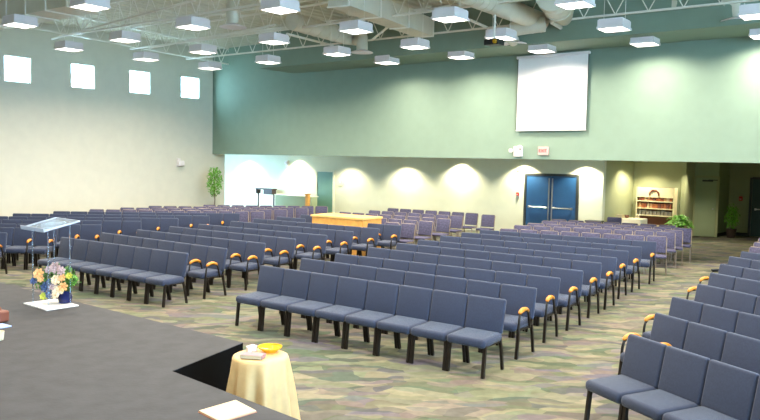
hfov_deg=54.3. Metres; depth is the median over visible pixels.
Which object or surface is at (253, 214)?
chair
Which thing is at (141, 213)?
chair
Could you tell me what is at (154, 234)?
chair
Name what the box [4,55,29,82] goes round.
window
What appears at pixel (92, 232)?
armchair
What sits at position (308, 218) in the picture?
chair
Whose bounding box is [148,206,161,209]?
chair
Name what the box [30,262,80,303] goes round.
flower arrangement
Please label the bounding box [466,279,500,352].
chair
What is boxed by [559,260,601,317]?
armchair
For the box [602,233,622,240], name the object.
chair
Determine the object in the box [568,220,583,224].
chair
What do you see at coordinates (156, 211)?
chair
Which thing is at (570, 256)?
chair
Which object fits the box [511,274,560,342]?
armchair
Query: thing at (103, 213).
chair
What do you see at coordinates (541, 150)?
exit sign
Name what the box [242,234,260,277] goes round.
chair
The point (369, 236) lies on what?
armchair
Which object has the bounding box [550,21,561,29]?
pipe
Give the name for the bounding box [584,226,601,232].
chair
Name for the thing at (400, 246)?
armchair
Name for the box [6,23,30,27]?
diffuser
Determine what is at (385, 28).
brace
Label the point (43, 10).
duct
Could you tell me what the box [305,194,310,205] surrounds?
wooden stand
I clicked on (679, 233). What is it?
chair
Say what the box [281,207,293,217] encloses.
chair
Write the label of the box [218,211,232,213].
chair
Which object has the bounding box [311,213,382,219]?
countertop
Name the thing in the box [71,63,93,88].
window
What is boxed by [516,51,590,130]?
projection screen
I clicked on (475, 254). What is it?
chair
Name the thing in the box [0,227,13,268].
chair
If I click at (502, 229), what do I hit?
chair
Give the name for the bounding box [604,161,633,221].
wall
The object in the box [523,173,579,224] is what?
door
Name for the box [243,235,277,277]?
chair
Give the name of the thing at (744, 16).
diffuser
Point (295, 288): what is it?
chair
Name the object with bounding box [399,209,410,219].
chair
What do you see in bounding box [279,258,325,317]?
chair
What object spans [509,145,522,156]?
emergency light
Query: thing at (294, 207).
chair
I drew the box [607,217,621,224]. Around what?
chair
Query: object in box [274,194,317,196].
countertop
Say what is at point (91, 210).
chair
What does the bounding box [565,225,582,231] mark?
chair
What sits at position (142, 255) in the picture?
chair
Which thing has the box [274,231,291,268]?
chair
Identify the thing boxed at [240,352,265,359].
book
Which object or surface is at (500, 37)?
diffuser
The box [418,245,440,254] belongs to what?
chair
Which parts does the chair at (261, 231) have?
backrest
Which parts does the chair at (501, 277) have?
backrest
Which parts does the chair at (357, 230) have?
backrest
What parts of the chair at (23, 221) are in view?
backrest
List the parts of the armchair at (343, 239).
seat, backrest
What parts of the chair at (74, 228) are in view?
backrest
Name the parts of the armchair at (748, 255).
backrest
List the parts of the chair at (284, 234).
backrest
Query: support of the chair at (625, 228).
on the floor
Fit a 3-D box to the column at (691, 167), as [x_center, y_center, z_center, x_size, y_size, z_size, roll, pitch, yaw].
[10.749,-0.346,25.922,0.150,2.640,1.810,4,5,32]
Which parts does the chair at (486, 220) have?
seat, backrest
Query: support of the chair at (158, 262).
on the floor
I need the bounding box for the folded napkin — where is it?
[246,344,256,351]
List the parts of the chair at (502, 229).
backrest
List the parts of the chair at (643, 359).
leg, leg, seat, backrest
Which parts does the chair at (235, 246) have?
leg, seat, backrest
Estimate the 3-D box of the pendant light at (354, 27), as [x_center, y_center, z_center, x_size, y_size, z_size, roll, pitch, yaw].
[-0.550,-4.880,17.345,0.585,1.395,0.585,4,5,37]
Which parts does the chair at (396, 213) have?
backrest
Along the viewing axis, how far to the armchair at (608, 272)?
13.21 m
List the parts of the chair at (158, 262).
leg, leg, seat, leg, backrest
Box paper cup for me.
[0,330,3,340]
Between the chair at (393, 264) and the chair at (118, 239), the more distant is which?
the chair at (118, 239)
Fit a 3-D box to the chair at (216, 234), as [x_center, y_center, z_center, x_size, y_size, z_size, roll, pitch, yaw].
[-3.700,0.915,16.328,0.482,0.864,0.573,4,5,34]
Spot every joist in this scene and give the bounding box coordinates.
[59,0,260,35]
[130,0,526,49]
[186,0,759,59]
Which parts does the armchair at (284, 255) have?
seat, armrest, backrest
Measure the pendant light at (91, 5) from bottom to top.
1.395 m
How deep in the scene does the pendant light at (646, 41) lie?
18.31 m
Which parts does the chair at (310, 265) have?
backrest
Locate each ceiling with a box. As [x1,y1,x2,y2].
[43,0,463,48]
[648,161,759,163]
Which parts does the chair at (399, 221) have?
backrest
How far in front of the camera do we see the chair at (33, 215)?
20.31 m
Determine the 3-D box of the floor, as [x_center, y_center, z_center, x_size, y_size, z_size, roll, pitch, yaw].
[0.589,1.396,18.295,39.897,0.200,39.000,4,5,39]
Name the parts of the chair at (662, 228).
backrest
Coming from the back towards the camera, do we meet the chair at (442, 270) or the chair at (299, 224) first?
the chair at (299, 224)
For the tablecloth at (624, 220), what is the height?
0.660 m
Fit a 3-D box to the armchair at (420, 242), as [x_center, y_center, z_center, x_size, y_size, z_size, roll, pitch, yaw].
[0.859,1.074,15.300,0.557,0.864,0.573,4,5,35]
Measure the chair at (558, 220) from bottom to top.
0.865 m
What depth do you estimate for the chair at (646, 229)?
19.28 m
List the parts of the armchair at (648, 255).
backrest, seat, leg, armrest, leg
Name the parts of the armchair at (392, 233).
seat, backrest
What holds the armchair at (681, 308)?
on the floor
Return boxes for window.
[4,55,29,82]
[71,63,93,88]
[130,70,148,93]
[181,76,197,98]
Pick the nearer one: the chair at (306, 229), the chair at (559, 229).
the chair at (306, 229)
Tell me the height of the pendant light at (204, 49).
1.395 m
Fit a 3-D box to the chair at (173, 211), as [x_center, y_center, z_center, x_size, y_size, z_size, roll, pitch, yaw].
[-6.164,0.451,22.450,0.455,0.865,0.512,1,4,-6]
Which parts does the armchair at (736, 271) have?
backrest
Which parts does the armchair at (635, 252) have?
backrest, seat, leg, armrest, leg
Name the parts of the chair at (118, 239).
backrest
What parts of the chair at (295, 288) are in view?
leg, seat, leg, backrest, leg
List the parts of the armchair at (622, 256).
backrest, leg, seat, armrest, leg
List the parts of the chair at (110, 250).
leg, leg, seat, backrest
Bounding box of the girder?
[31,16,228,64]
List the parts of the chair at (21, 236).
seat, leg, backrest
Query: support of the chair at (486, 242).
on the floor
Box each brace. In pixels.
[286,33,333,45]
[371,27,387,40]
[469,19,487,27]
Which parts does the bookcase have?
panel, shelf, shelf, shelf, panel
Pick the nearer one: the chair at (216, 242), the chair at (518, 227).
the chair at (216, 242)
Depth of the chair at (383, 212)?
23.94 m
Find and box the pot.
[726,228,736,237]
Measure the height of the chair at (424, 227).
0.865 m
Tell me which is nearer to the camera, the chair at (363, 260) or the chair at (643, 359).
the chair at (643, 359)
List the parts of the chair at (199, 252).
seat, backrest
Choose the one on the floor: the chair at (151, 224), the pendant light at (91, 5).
the chair at (151, 224)
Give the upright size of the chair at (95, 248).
0.864 m
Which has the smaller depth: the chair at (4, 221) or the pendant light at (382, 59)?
the chair at (4, 221)
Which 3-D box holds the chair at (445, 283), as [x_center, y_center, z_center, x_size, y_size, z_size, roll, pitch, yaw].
[0.866,1.403,10.455,0.524,0.864,0.573,4,5,37]
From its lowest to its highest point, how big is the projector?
1.655 m
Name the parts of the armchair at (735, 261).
backrest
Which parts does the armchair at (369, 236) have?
seat, backrest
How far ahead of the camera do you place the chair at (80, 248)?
14.30 m
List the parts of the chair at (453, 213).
backrest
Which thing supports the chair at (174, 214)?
on the floor
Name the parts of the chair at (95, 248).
seat, backrest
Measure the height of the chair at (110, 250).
0.864 m
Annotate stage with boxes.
[0,283,298,419]
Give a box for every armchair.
[0,232,7,273]
[26,229,57,269]
[75,224,101,241]
[117,221,141,236]
[157,218,178,232]
[187,246,227,298]
[190,215,209,228]
[221,213,239,226]
[228,241,265,290]
[262,237,295,268]
[294,234,326,269]
[324,230,353,256]
[334,253,358,264]
[351,227,378,255]
[367,247,390,258]
[377,224,401,249]
[396,243,418,252]
[417,239,438,246]
[440,235,460,242]
[461,232,480,238]
[480,230,499,234]
[481,284,536,359]
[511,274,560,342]
[536,267,583,330]
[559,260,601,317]
[577,255,616,309]
[593,249,628,298]
[608,245,641,291]
[618,313,688,374]
[626,240,656,283]
[642,297,703,338]
[686,273,736,300]
[694,284,725,306]
[699,264,743,283]
[711,256,751,272]
[724,251,759,264]
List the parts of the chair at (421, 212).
backrest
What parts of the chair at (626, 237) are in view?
backrest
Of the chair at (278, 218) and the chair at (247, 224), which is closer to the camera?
the chair at (247, 224)
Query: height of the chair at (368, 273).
0.864 m
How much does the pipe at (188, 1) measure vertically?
0.055 m
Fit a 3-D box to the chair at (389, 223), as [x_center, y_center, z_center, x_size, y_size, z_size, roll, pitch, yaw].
[0.195,0.769,19.604,0.474,0.865,0.512,4,5,33]
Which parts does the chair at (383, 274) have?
backrest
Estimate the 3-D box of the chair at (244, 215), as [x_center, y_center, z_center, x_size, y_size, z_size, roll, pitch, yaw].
[-4.254,0.475,22.644,0.455,0.865,0.512,1,4,-6]
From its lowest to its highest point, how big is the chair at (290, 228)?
0.864 m
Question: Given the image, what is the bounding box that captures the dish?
[258,343,281,352]
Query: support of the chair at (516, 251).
on the floor
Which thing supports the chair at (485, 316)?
on the floor
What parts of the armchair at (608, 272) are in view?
backrest, seat, leg, armrest, leg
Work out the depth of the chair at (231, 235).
16.18 m
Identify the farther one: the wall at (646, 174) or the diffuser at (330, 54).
the wall at (646, 174)
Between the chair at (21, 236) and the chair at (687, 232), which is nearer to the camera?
the chair at (21, 236)
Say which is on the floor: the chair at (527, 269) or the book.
the chair at (527, 269)
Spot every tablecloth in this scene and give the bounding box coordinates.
[226,348,300,419]
[622,217,646,225]
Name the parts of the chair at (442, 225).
seat, backrest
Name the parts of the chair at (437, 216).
backrest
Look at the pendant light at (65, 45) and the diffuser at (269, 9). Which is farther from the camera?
the pendant light at (65, 45)
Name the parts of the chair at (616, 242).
backrest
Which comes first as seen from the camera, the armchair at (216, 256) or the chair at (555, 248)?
the armchair at (216, 256)
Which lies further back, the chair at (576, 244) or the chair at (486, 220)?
the chair at (486, 220)
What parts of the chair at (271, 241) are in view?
backrest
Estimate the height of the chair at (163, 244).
0.864 m
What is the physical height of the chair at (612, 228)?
0.865 m
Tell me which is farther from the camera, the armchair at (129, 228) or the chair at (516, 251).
the armchair at (129, 228)
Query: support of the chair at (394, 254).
on the floor
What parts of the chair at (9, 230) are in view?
backrest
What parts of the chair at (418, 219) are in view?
backrest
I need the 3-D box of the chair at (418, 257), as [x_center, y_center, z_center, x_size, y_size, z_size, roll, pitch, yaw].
[0.677,1.218,13.120,0.526,0.864,0.573,4,5,37]
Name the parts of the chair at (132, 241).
backrest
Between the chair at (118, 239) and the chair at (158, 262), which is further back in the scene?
the chair at (118, 239)
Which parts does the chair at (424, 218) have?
backrest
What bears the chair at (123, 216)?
on the floor
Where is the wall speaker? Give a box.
[177,158,184,166]
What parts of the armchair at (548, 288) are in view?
seat, backrest, leg, armrest, leg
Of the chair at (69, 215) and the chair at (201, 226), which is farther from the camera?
the chair at (69, 215)
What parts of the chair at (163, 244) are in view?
backrest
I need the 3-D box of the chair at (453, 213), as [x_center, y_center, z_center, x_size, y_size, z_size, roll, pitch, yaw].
[2.419,0.512,24.029,0.474,0.865,0.512,4,5,33]
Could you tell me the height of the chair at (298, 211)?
0.865 m
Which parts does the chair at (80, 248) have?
seat, backrest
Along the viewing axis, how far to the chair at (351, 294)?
10.23 m
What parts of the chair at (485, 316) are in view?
leg, leg, seat, leg, backrest, leg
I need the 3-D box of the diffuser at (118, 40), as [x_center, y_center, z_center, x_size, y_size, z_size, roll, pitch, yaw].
[-6.698,-4.473,19.458,0.535,0.012,0.535,4,5,37]
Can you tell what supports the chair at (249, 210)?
on the floor
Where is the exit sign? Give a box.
[538,147,548,154]
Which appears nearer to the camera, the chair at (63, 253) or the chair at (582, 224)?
the chair at (63, 253)
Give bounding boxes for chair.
[0,224,16,262]
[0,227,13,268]
[2,219,21,253]
[3,227,35,269]
[8,216,27,219]
[9,224,37,262]
[13,213,30,216]
[16,220,41,255]
[28,216,46,220]
[31,214,48,216]
[31,228,58,262]
[37,237,74,282]
[49,214,66,216]
[52,239,89,284]
[53,211,69,216]
[56,224,80,247]
[65,241,104,290]
[66,217,84,222]
[68,214,84,216]
[71,211,87,216]
[79,232,114,277]
[80,242,119,293]
[82,220,101,232]
[85,217,103,221]
[86,214,103,216]
[88,212,104,217]
[89,209,103,211]
[93,234,128,279]
[95,244,135,296]
[102,221,121,234]
[104,214,120,217]
[104,217,122,233]
[105,209,120,211]
[105,212,121,217]
[107,236,143,282]
[111,247,151,300]
[120,207,134,211]
[122,209,136,211]
[122,212,138,214]
[122,215,138,217]
[122,238,158,285]
[123,218,140,220]
[128,249,169,303]
[136,207,149,211]
[136,229,150,237]
[137,240,174,285]
[138,210,152,212]
[139,212,155,216]
[139,215,156,220]
[141,218,159,231]
[145,251,188,307]
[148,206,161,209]
[150,231,165,239]
[151,208,165,211]
[153,242,191,289]
[154,210,168,212]
[156,212,172,214]
[157,215,174,217]
[163,206,176,209]
[165,233,180,241]
[167,208,180,211]
[168,226,182,233]
[170,210,184,212]
[170,244,208,292]
[173,213,189,215]
[175,215,191,227]
[178,206,191,209]
[180,234,196,243]
[182,208,195,212]
[183,228,197,235]
[186,210,200,212]
[190,213,206,218]
[192,236,212,281]
[193,206,206,209]
[193,238,229,284]
[197,229,212,236]
[198,208,211,212]
[198,224,212,229]
[202,210,216,215]
[207,213,222,225]
[210,239,246,287]
[212,225,227,231]
[212,231,227,238]
[213,208,226,212]
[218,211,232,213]
[225,232,243,275]
[227,226,242,232]
[228,209,241,212]
[230,221,244,227]
[234,211,248,221]
[235,265,284,330]
[237,207,250,221]
[242,228,258,234]
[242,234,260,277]
[243,209,256,220]
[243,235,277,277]
[244,222,258,228]
[250,211,264,222]
[253,218,267,223]
[258,209,271,219]
[258,223,272,229]
[258,229,274,266]
[260,269,311,335]
[266,207,279,218]
[267,219,281,224]
[273,209,286,219]
[273,225,287,231]
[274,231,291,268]
[276,217,290,220]
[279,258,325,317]
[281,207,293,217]
[282,221,296,225]
[286,272,338,341]
[288,206,299,216]
[288,226,303,264]
[291,218,305,221]
[291,232,308,268]
[295,208,307,217]
[297,222,312,227]
[300,215,311,222]
[301,206,313,214]
[303,227,319,233]
[303,261,350,322]
[312,223,327,257]
[314,276,368,348]
[315,206,327,213]
[319,229,336,261]
[327,224,344,261]
[329,264,377,327]
[332,226,361,261]
[344,280,399,355]
[356,268,405,333]
[357,223,383,254]
[358,256,383,267]
[369,210,380,215]
[375,285,432,362]
[379,214,391,221]
[381,211,393,218]
[381,218,386,247]
[383,259,409,271]
[384,222,399,248]
[384,271,435,333]
[387,208,398,215]
[388,218,401,248]
[390,249,413,261]
[393,215,405,222]
[394,212,406,217]
[394,219,417,249]
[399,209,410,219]
[399,223,415,243]
[407,216,420,243]
[408,213,420,235]
[409,262,436,274]
[409,290,468,370]
[410,221,432,243]
[412,209,423,235]
[413,252,438,264]
[415,275,467,339]
[416,217,435,240]
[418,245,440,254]
[421,213,434,239]
[425,210,436,236]
[428,214,448,239]
[429,218,450,240]
[436,265,465,278]
[437,211,450,233]
[438,255,464,266]
[439,241,461,248]
[441,247,464,256]
[445,295,506,378]
[448,215,462,236]
[450,212,463,236]
[458,213,477,236]
[460,237,481,244]
[461,243,484,250]
[464,250,489,259]
[464,258,492,269]
[465,268,495,281]
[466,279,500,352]
[476,214,494,230]
[481,234,501,239]
[482,239,504,246]
[484,246,508,253]
[489,252,515,262]
[492,261,520,272]
[495,271,526,337]
[499,228,517,233]
[499,231,519,236]
[501,235,522,241]
[504,241,527,248]
[509,248,533,255]
[514,225,531,231]
[516,255,543,265]
[519,229,537,233]
[520,232,540,237]
[520,264,551,325]
[523,237,544,245]
[527,223,544,229]
[527,243,550,250]
[533,226,550,233]
[534,250,560,259]
[540,230,558,234]
[541,234,562,239]
[542,220,557,225]
[543,257,571,313]
[545,239,567,246]
[546,224,562,230]
[551,219,566,223]
[551,245,575,257]
[553,227,570,234]
[559,221,575,226]
[560,231,579,239]
[560,253,587,305]
[563,235,584,241]
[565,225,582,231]
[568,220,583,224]
[568,241,591,247]
[573,227,591,236]
[576,247,601,291]
[577,222,593,227]
[581,232,600,237]
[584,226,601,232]
[584,334,666,419]
[585,221,601,225]
[585,237,607,247]
[592,243,615,285]
[593,228,611,237]
[596,223,612,228]
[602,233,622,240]
[603,222,619,226]
[603,226,621,233]
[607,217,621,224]
[608,239,631,281]
[613,229,632,239]
[614,224,631,229]
[621,223,637,227]
[621,346,709,419]
[623,227,641,234]
[624,234,644,273]
[634,225,651,229]
[634,230,653,240]
[640,224,656,228]
[643,228,661,263]
[645,236,666,275]
[653,226,671,260]
[654,231,676,268]
[657,225,675,257]
[662,229,682,265]
[662,360,759,419]
[670,227,691,262]
[683,322,727,361]
[700,304,738,332]
[721,332,759,374]
[723,290,757,313]
[734,277,759,295]
[735,312,759,339]
[742,268,759,280]
[748,246,759,253]
[750,376,759,419]
[751,260,759,269]
[753,242,759,246]
[754,296,759,315]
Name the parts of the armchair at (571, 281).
leg, seat, backrest, leg, armrest, leg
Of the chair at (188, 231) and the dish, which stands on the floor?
the chair at (188, 231)
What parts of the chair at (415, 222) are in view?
backrest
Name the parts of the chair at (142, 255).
leg, leg, seat, leg, backrest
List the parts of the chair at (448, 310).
leg, leg, seat, leg, backrest, leg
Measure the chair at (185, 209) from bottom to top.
0.865 m
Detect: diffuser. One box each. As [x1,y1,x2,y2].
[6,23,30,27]
[75,4,103,9]
[115,39,133,41]
[180,25,203,29]
[264,7,293,12]
[265,41,283,43]
[329,53,345,55]
[345,29,367,32]
[406,46,424,48]
[436,16,463,21]
[495,36,512,39]
[532,50,552,52]
[558,2,590,7]
[602,27,627,31]
[634,42,656,45]
[742,14,759,18]
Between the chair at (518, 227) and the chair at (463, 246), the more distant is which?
the chair at (518, 227)
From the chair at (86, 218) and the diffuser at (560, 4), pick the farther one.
the chair at (86, 218)
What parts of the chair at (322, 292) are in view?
leg, seat, leg, leg, backrest, leg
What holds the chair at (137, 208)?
on the floor
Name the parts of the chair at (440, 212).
backrest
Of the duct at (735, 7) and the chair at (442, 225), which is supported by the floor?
the chair at (442, 225)
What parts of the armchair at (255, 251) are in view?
leg, seat, leg, armrest, backrest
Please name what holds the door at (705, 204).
in the wall at (722, 170)
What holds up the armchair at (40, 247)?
on the floor
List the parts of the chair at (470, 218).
seat, backrest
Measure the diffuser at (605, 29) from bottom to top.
0.012 m
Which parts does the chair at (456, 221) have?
backrest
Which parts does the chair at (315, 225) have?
backrest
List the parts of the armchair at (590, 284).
backrest, seat, leg, armrest, leg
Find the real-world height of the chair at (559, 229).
0.865 m
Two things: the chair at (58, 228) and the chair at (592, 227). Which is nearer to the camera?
the chair at (58, 228)
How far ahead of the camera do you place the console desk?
33.49 m
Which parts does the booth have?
panel, panel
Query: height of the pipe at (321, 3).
0.055 m
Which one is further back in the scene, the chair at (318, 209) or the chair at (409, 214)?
the chair at (318, 209)
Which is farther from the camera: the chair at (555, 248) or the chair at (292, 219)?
the chair at (292, 219)
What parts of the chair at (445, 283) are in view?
backrest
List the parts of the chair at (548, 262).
backrest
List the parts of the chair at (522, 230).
backrest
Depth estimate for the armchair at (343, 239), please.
17.04 m
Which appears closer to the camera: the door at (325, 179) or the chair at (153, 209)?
the chair at (153, 209)
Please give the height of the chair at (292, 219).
0.864 m
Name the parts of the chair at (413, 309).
leg, leg, seat, leg, backrest, leg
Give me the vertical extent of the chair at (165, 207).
0.865 m
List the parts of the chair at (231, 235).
backrest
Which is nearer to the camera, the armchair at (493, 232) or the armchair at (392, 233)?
the armchair at (493, 232)
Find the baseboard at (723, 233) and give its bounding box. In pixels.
[717,232,746,236]
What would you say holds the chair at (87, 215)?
on the floor
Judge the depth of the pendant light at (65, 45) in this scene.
21.19 m
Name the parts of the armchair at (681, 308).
seat, armrest, backrest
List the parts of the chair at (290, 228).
backrest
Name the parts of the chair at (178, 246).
backrest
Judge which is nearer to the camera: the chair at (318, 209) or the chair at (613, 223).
the chair at (613, 223)
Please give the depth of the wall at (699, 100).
22.46 m
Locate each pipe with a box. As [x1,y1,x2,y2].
[51,0,195,39]
[149,24,275,48]
[210,1,327,21]
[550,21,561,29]
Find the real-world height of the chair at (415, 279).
0.864 m
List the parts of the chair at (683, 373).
leg, seat, backrest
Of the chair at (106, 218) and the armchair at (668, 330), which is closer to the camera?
the armchair at (668, 330)
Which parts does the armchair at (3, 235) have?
backrest, leg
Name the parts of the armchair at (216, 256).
leg, armrest, seat, leg, leg, armrest, backrest, leg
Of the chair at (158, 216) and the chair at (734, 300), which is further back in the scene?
the chair at (158, 216)
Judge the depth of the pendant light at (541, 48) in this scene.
19.81 m
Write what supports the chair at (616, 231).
on the floor
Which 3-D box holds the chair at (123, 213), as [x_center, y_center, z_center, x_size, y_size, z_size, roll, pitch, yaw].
[-7.232,0.507,21.319,0.475,0.864,0.573,1,4,-6]
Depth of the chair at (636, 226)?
20.20 m
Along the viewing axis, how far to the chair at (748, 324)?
8.36 m
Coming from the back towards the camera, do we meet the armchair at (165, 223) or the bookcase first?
the bookcase
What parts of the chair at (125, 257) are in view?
leg, leg, seat, backrest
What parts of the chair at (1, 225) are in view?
backrest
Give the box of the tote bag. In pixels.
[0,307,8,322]
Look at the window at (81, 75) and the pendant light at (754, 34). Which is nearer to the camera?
the pendant light at (754, 34)
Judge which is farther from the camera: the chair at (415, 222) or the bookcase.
the bookcase
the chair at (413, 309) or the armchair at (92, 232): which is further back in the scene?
the armchair at (92, 232)
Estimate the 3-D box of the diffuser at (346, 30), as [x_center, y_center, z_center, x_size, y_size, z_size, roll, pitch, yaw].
[-0.563,-4.213,17.391,0.535,0.012,0.535,4,5,37]
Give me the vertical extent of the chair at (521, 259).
0.864 m
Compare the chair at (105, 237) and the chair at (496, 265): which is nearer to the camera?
the chair at (496, 265)
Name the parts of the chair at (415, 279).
backrest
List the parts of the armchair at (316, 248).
seat, backrest, armrest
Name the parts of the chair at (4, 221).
backrest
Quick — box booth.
[311,213,382,255]
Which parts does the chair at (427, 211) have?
backrest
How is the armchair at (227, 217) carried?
on the floor
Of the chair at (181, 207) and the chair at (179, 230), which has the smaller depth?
the chair at (179, 230)
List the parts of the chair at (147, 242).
backrest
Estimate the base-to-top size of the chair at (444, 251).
0.864 m
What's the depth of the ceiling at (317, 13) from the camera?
23.30 m
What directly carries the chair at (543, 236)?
on the floor
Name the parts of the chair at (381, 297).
leg, leg, seat, leg, backrest, leg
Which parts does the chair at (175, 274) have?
leg, leg, seat, leg, backrest, leg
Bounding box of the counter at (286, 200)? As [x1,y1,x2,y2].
[274,194,317,213]
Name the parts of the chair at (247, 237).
backrest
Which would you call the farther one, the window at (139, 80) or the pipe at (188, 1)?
the window at (139, 80)
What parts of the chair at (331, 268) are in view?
backrest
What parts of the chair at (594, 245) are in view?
backrest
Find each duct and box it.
[0,0,100,30]
[219,0,246,29]
[285,13,372,53]
[327,0,433,37]
[453,0,548,45]
[536,0,573,25]
[671,0,740,20]
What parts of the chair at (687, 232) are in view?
backrest, seat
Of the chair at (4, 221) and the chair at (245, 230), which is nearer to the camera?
the chair at (245, 230)
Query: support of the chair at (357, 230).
on the floor
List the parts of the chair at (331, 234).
backrest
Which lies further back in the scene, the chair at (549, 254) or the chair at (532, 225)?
the chair at (532, 225)
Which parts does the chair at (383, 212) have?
backrest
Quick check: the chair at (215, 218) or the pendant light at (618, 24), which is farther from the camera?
the chair at (215, 218)
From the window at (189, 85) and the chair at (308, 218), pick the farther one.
the window at (189, 85)
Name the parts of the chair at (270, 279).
leg, seat, leg, backrest, leg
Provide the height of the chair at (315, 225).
0.864 m
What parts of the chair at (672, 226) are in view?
backrest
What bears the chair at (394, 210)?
on the floor
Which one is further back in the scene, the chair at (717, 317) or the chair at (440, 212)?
the chair at (440, 212)
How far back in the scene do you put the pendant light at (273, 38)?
19.15 m
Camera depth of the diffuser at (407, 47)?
19.78 m
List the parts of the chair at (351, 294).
leg, leg, seat, leg, backrest, leg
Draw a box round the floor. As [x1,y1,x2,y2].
[0,217,759,419]
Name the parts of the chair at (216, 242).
backrest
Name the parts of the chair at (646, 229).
backrest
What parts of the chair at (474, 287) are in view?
backrest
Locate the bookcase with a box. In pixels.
[635,187,677,226]
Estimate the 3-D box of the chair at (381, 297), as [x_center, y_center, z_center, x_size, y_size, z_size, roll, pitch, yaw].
[-0.103,1.423,9.880,0.518,0.864,0.573,4,5,36]
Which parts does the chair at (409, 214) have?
backrest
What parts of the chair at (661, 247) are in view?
backrest, frame, seat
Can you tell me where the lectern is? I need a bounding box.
[20,217,79,310]
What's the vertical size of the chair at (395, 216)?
0.865 m
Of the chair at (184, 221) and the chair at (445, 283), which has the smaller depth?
the chair at (445, 283)
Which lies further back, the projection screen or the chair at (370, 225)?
the projection screen
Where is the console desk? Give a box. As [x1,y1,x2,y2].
[255,188,276,206]
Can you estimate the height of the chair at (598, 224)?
0.865 m
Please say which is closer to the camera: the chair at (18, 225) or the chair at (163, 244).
the chair at (163, 244)
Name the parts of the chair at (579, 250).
backrest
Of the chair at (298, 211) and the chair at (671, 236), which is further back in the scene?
the chair at (298, 211)
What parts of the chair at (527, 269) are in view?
backrest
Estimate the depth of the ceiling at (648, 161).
24.62 m
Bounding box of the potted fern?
[665,214,693,228]
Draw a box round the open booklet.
[198,400,255,419]
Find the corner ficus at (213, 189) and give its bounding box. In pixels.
[206,167,222,204]
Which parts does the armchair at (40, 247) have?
leg, seat, backrest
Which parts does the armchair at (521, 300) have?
seat, leg, backrest, armrest, frame, leg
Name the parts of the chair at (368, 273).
backrest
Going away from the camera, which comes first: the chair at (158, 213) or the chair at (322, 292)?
the chair at (322, 292)
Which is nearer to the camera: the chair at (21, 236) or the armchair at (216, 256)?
the armchair at (216, 256)
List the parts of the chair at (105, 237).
backrest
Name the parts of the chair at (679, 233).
backrest, seat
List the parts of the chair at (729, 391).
seat, backrest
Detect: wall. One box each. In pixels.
[0,23,224,217]
[212,36,759,162]
[225,154,606,230]
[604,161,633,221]
[632,161,688,227]
[694,163,730,236]
[727,163,759,236]
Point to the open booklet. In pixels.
(234, 409)
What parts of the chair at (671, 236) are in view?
backrest, frame, seat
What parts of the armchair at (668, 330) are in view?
leg, seat, armrest, backrest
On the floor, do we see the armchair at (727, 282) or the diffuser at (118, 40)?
the armchair at (727, 282)
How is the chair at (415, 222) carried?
on the floor
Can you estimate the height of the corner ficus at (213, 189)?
2.115 m
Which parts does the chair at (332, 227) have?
backrest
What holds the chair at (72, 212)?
on the floor
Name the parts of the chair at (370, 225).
backrest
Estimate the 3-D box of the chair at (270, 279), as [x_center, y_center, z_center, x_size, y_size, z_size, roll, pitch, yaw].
[-1.792,1.305,11.127,0.518,0.864,0.573,4,5,36]
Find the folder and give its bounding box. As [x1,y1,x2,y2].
[0,323,11,328]
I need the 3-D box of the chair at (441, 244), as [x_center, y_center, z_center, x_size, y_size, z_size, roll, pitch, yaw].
[1.288,1.103,14.997,0.518,0.864,0.573,4,5,35]
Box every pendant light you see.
[1,14,37,28]
[54,17,83,51]
[69,0,110,11]
[109,0,140,42]
[132,14,159,61]
[175,0,210,30]
[188,3,217,54]
[198,29,221,69]
[255,45,280,63]
[258,18,289,44]
[259,0,299,14]
[323,8,350,56]
[338,0,373,34]
[374,55,399,64]
[400,0,429,49]
[431,0,468,22]
[447,50,474,59]
[484,18,517,40]
[527,44,556,53]
[554,0,595,9]
[596,0,631,32]
[629,36,660,46]
[738,0,759,20]
[748,28,759,39]
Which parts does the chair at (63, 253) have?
seat, backrest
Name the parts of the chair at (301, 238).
seat, backrest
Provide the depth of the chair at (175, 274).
12.65 m
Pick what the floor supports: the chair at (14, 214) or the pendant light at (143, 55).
the chair at (14, 214)
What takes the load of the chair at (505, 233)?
on the floor
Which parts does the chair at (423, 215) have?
backrest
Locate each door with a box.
[315,170,334,212]
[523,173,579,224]
[692,175,719,236]
[747,177,759,236]
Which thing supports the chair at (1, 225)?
on the floor
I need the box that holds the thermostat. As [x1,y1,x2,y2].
[338,180,342,185]
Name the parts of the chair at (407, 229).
seat, backrest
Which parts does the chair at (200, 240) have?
backrest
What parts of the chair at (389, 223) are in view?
backrest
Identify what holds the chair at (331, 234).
on the floor
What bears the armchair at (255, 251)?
on the floor
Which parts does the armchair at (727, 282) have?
backrest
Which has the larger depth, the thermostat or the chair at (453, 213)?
the thermostat
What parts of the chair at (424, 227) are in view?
seat, frame, backrest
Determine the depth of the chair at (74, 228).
17.39 m
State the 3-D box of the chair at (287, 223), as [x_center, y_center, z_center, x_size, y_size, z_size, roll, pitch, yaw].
[-2.519,0.736,19.304,0.508,0.864,0.573,4,5,34]
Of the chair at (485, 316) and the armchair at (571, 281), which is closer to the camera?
the chair at (485, 316)
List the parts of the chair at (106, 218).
backrest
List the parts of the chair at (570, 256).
backrest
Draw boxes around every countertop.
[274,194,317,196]
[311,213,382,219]
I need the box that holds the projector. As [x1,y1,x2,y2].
[484,15,503,46]
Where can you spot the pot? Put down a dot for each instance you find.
(731, 232)
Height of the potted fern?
0.931 m
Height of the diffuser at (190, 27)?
0.012 m
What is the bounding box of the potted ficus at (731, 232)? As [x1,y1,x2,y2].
[724,203,739,237]
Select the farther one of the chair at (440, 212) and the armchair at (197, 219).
the chair at (440, 212)
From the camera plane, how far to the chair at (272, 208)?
24.77 m
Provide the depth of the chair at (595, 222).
21.46 m
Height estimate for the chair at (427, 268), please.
0.864 m
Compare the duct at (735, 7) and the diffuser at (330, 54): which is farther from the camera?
the diffuser at (330, 54)

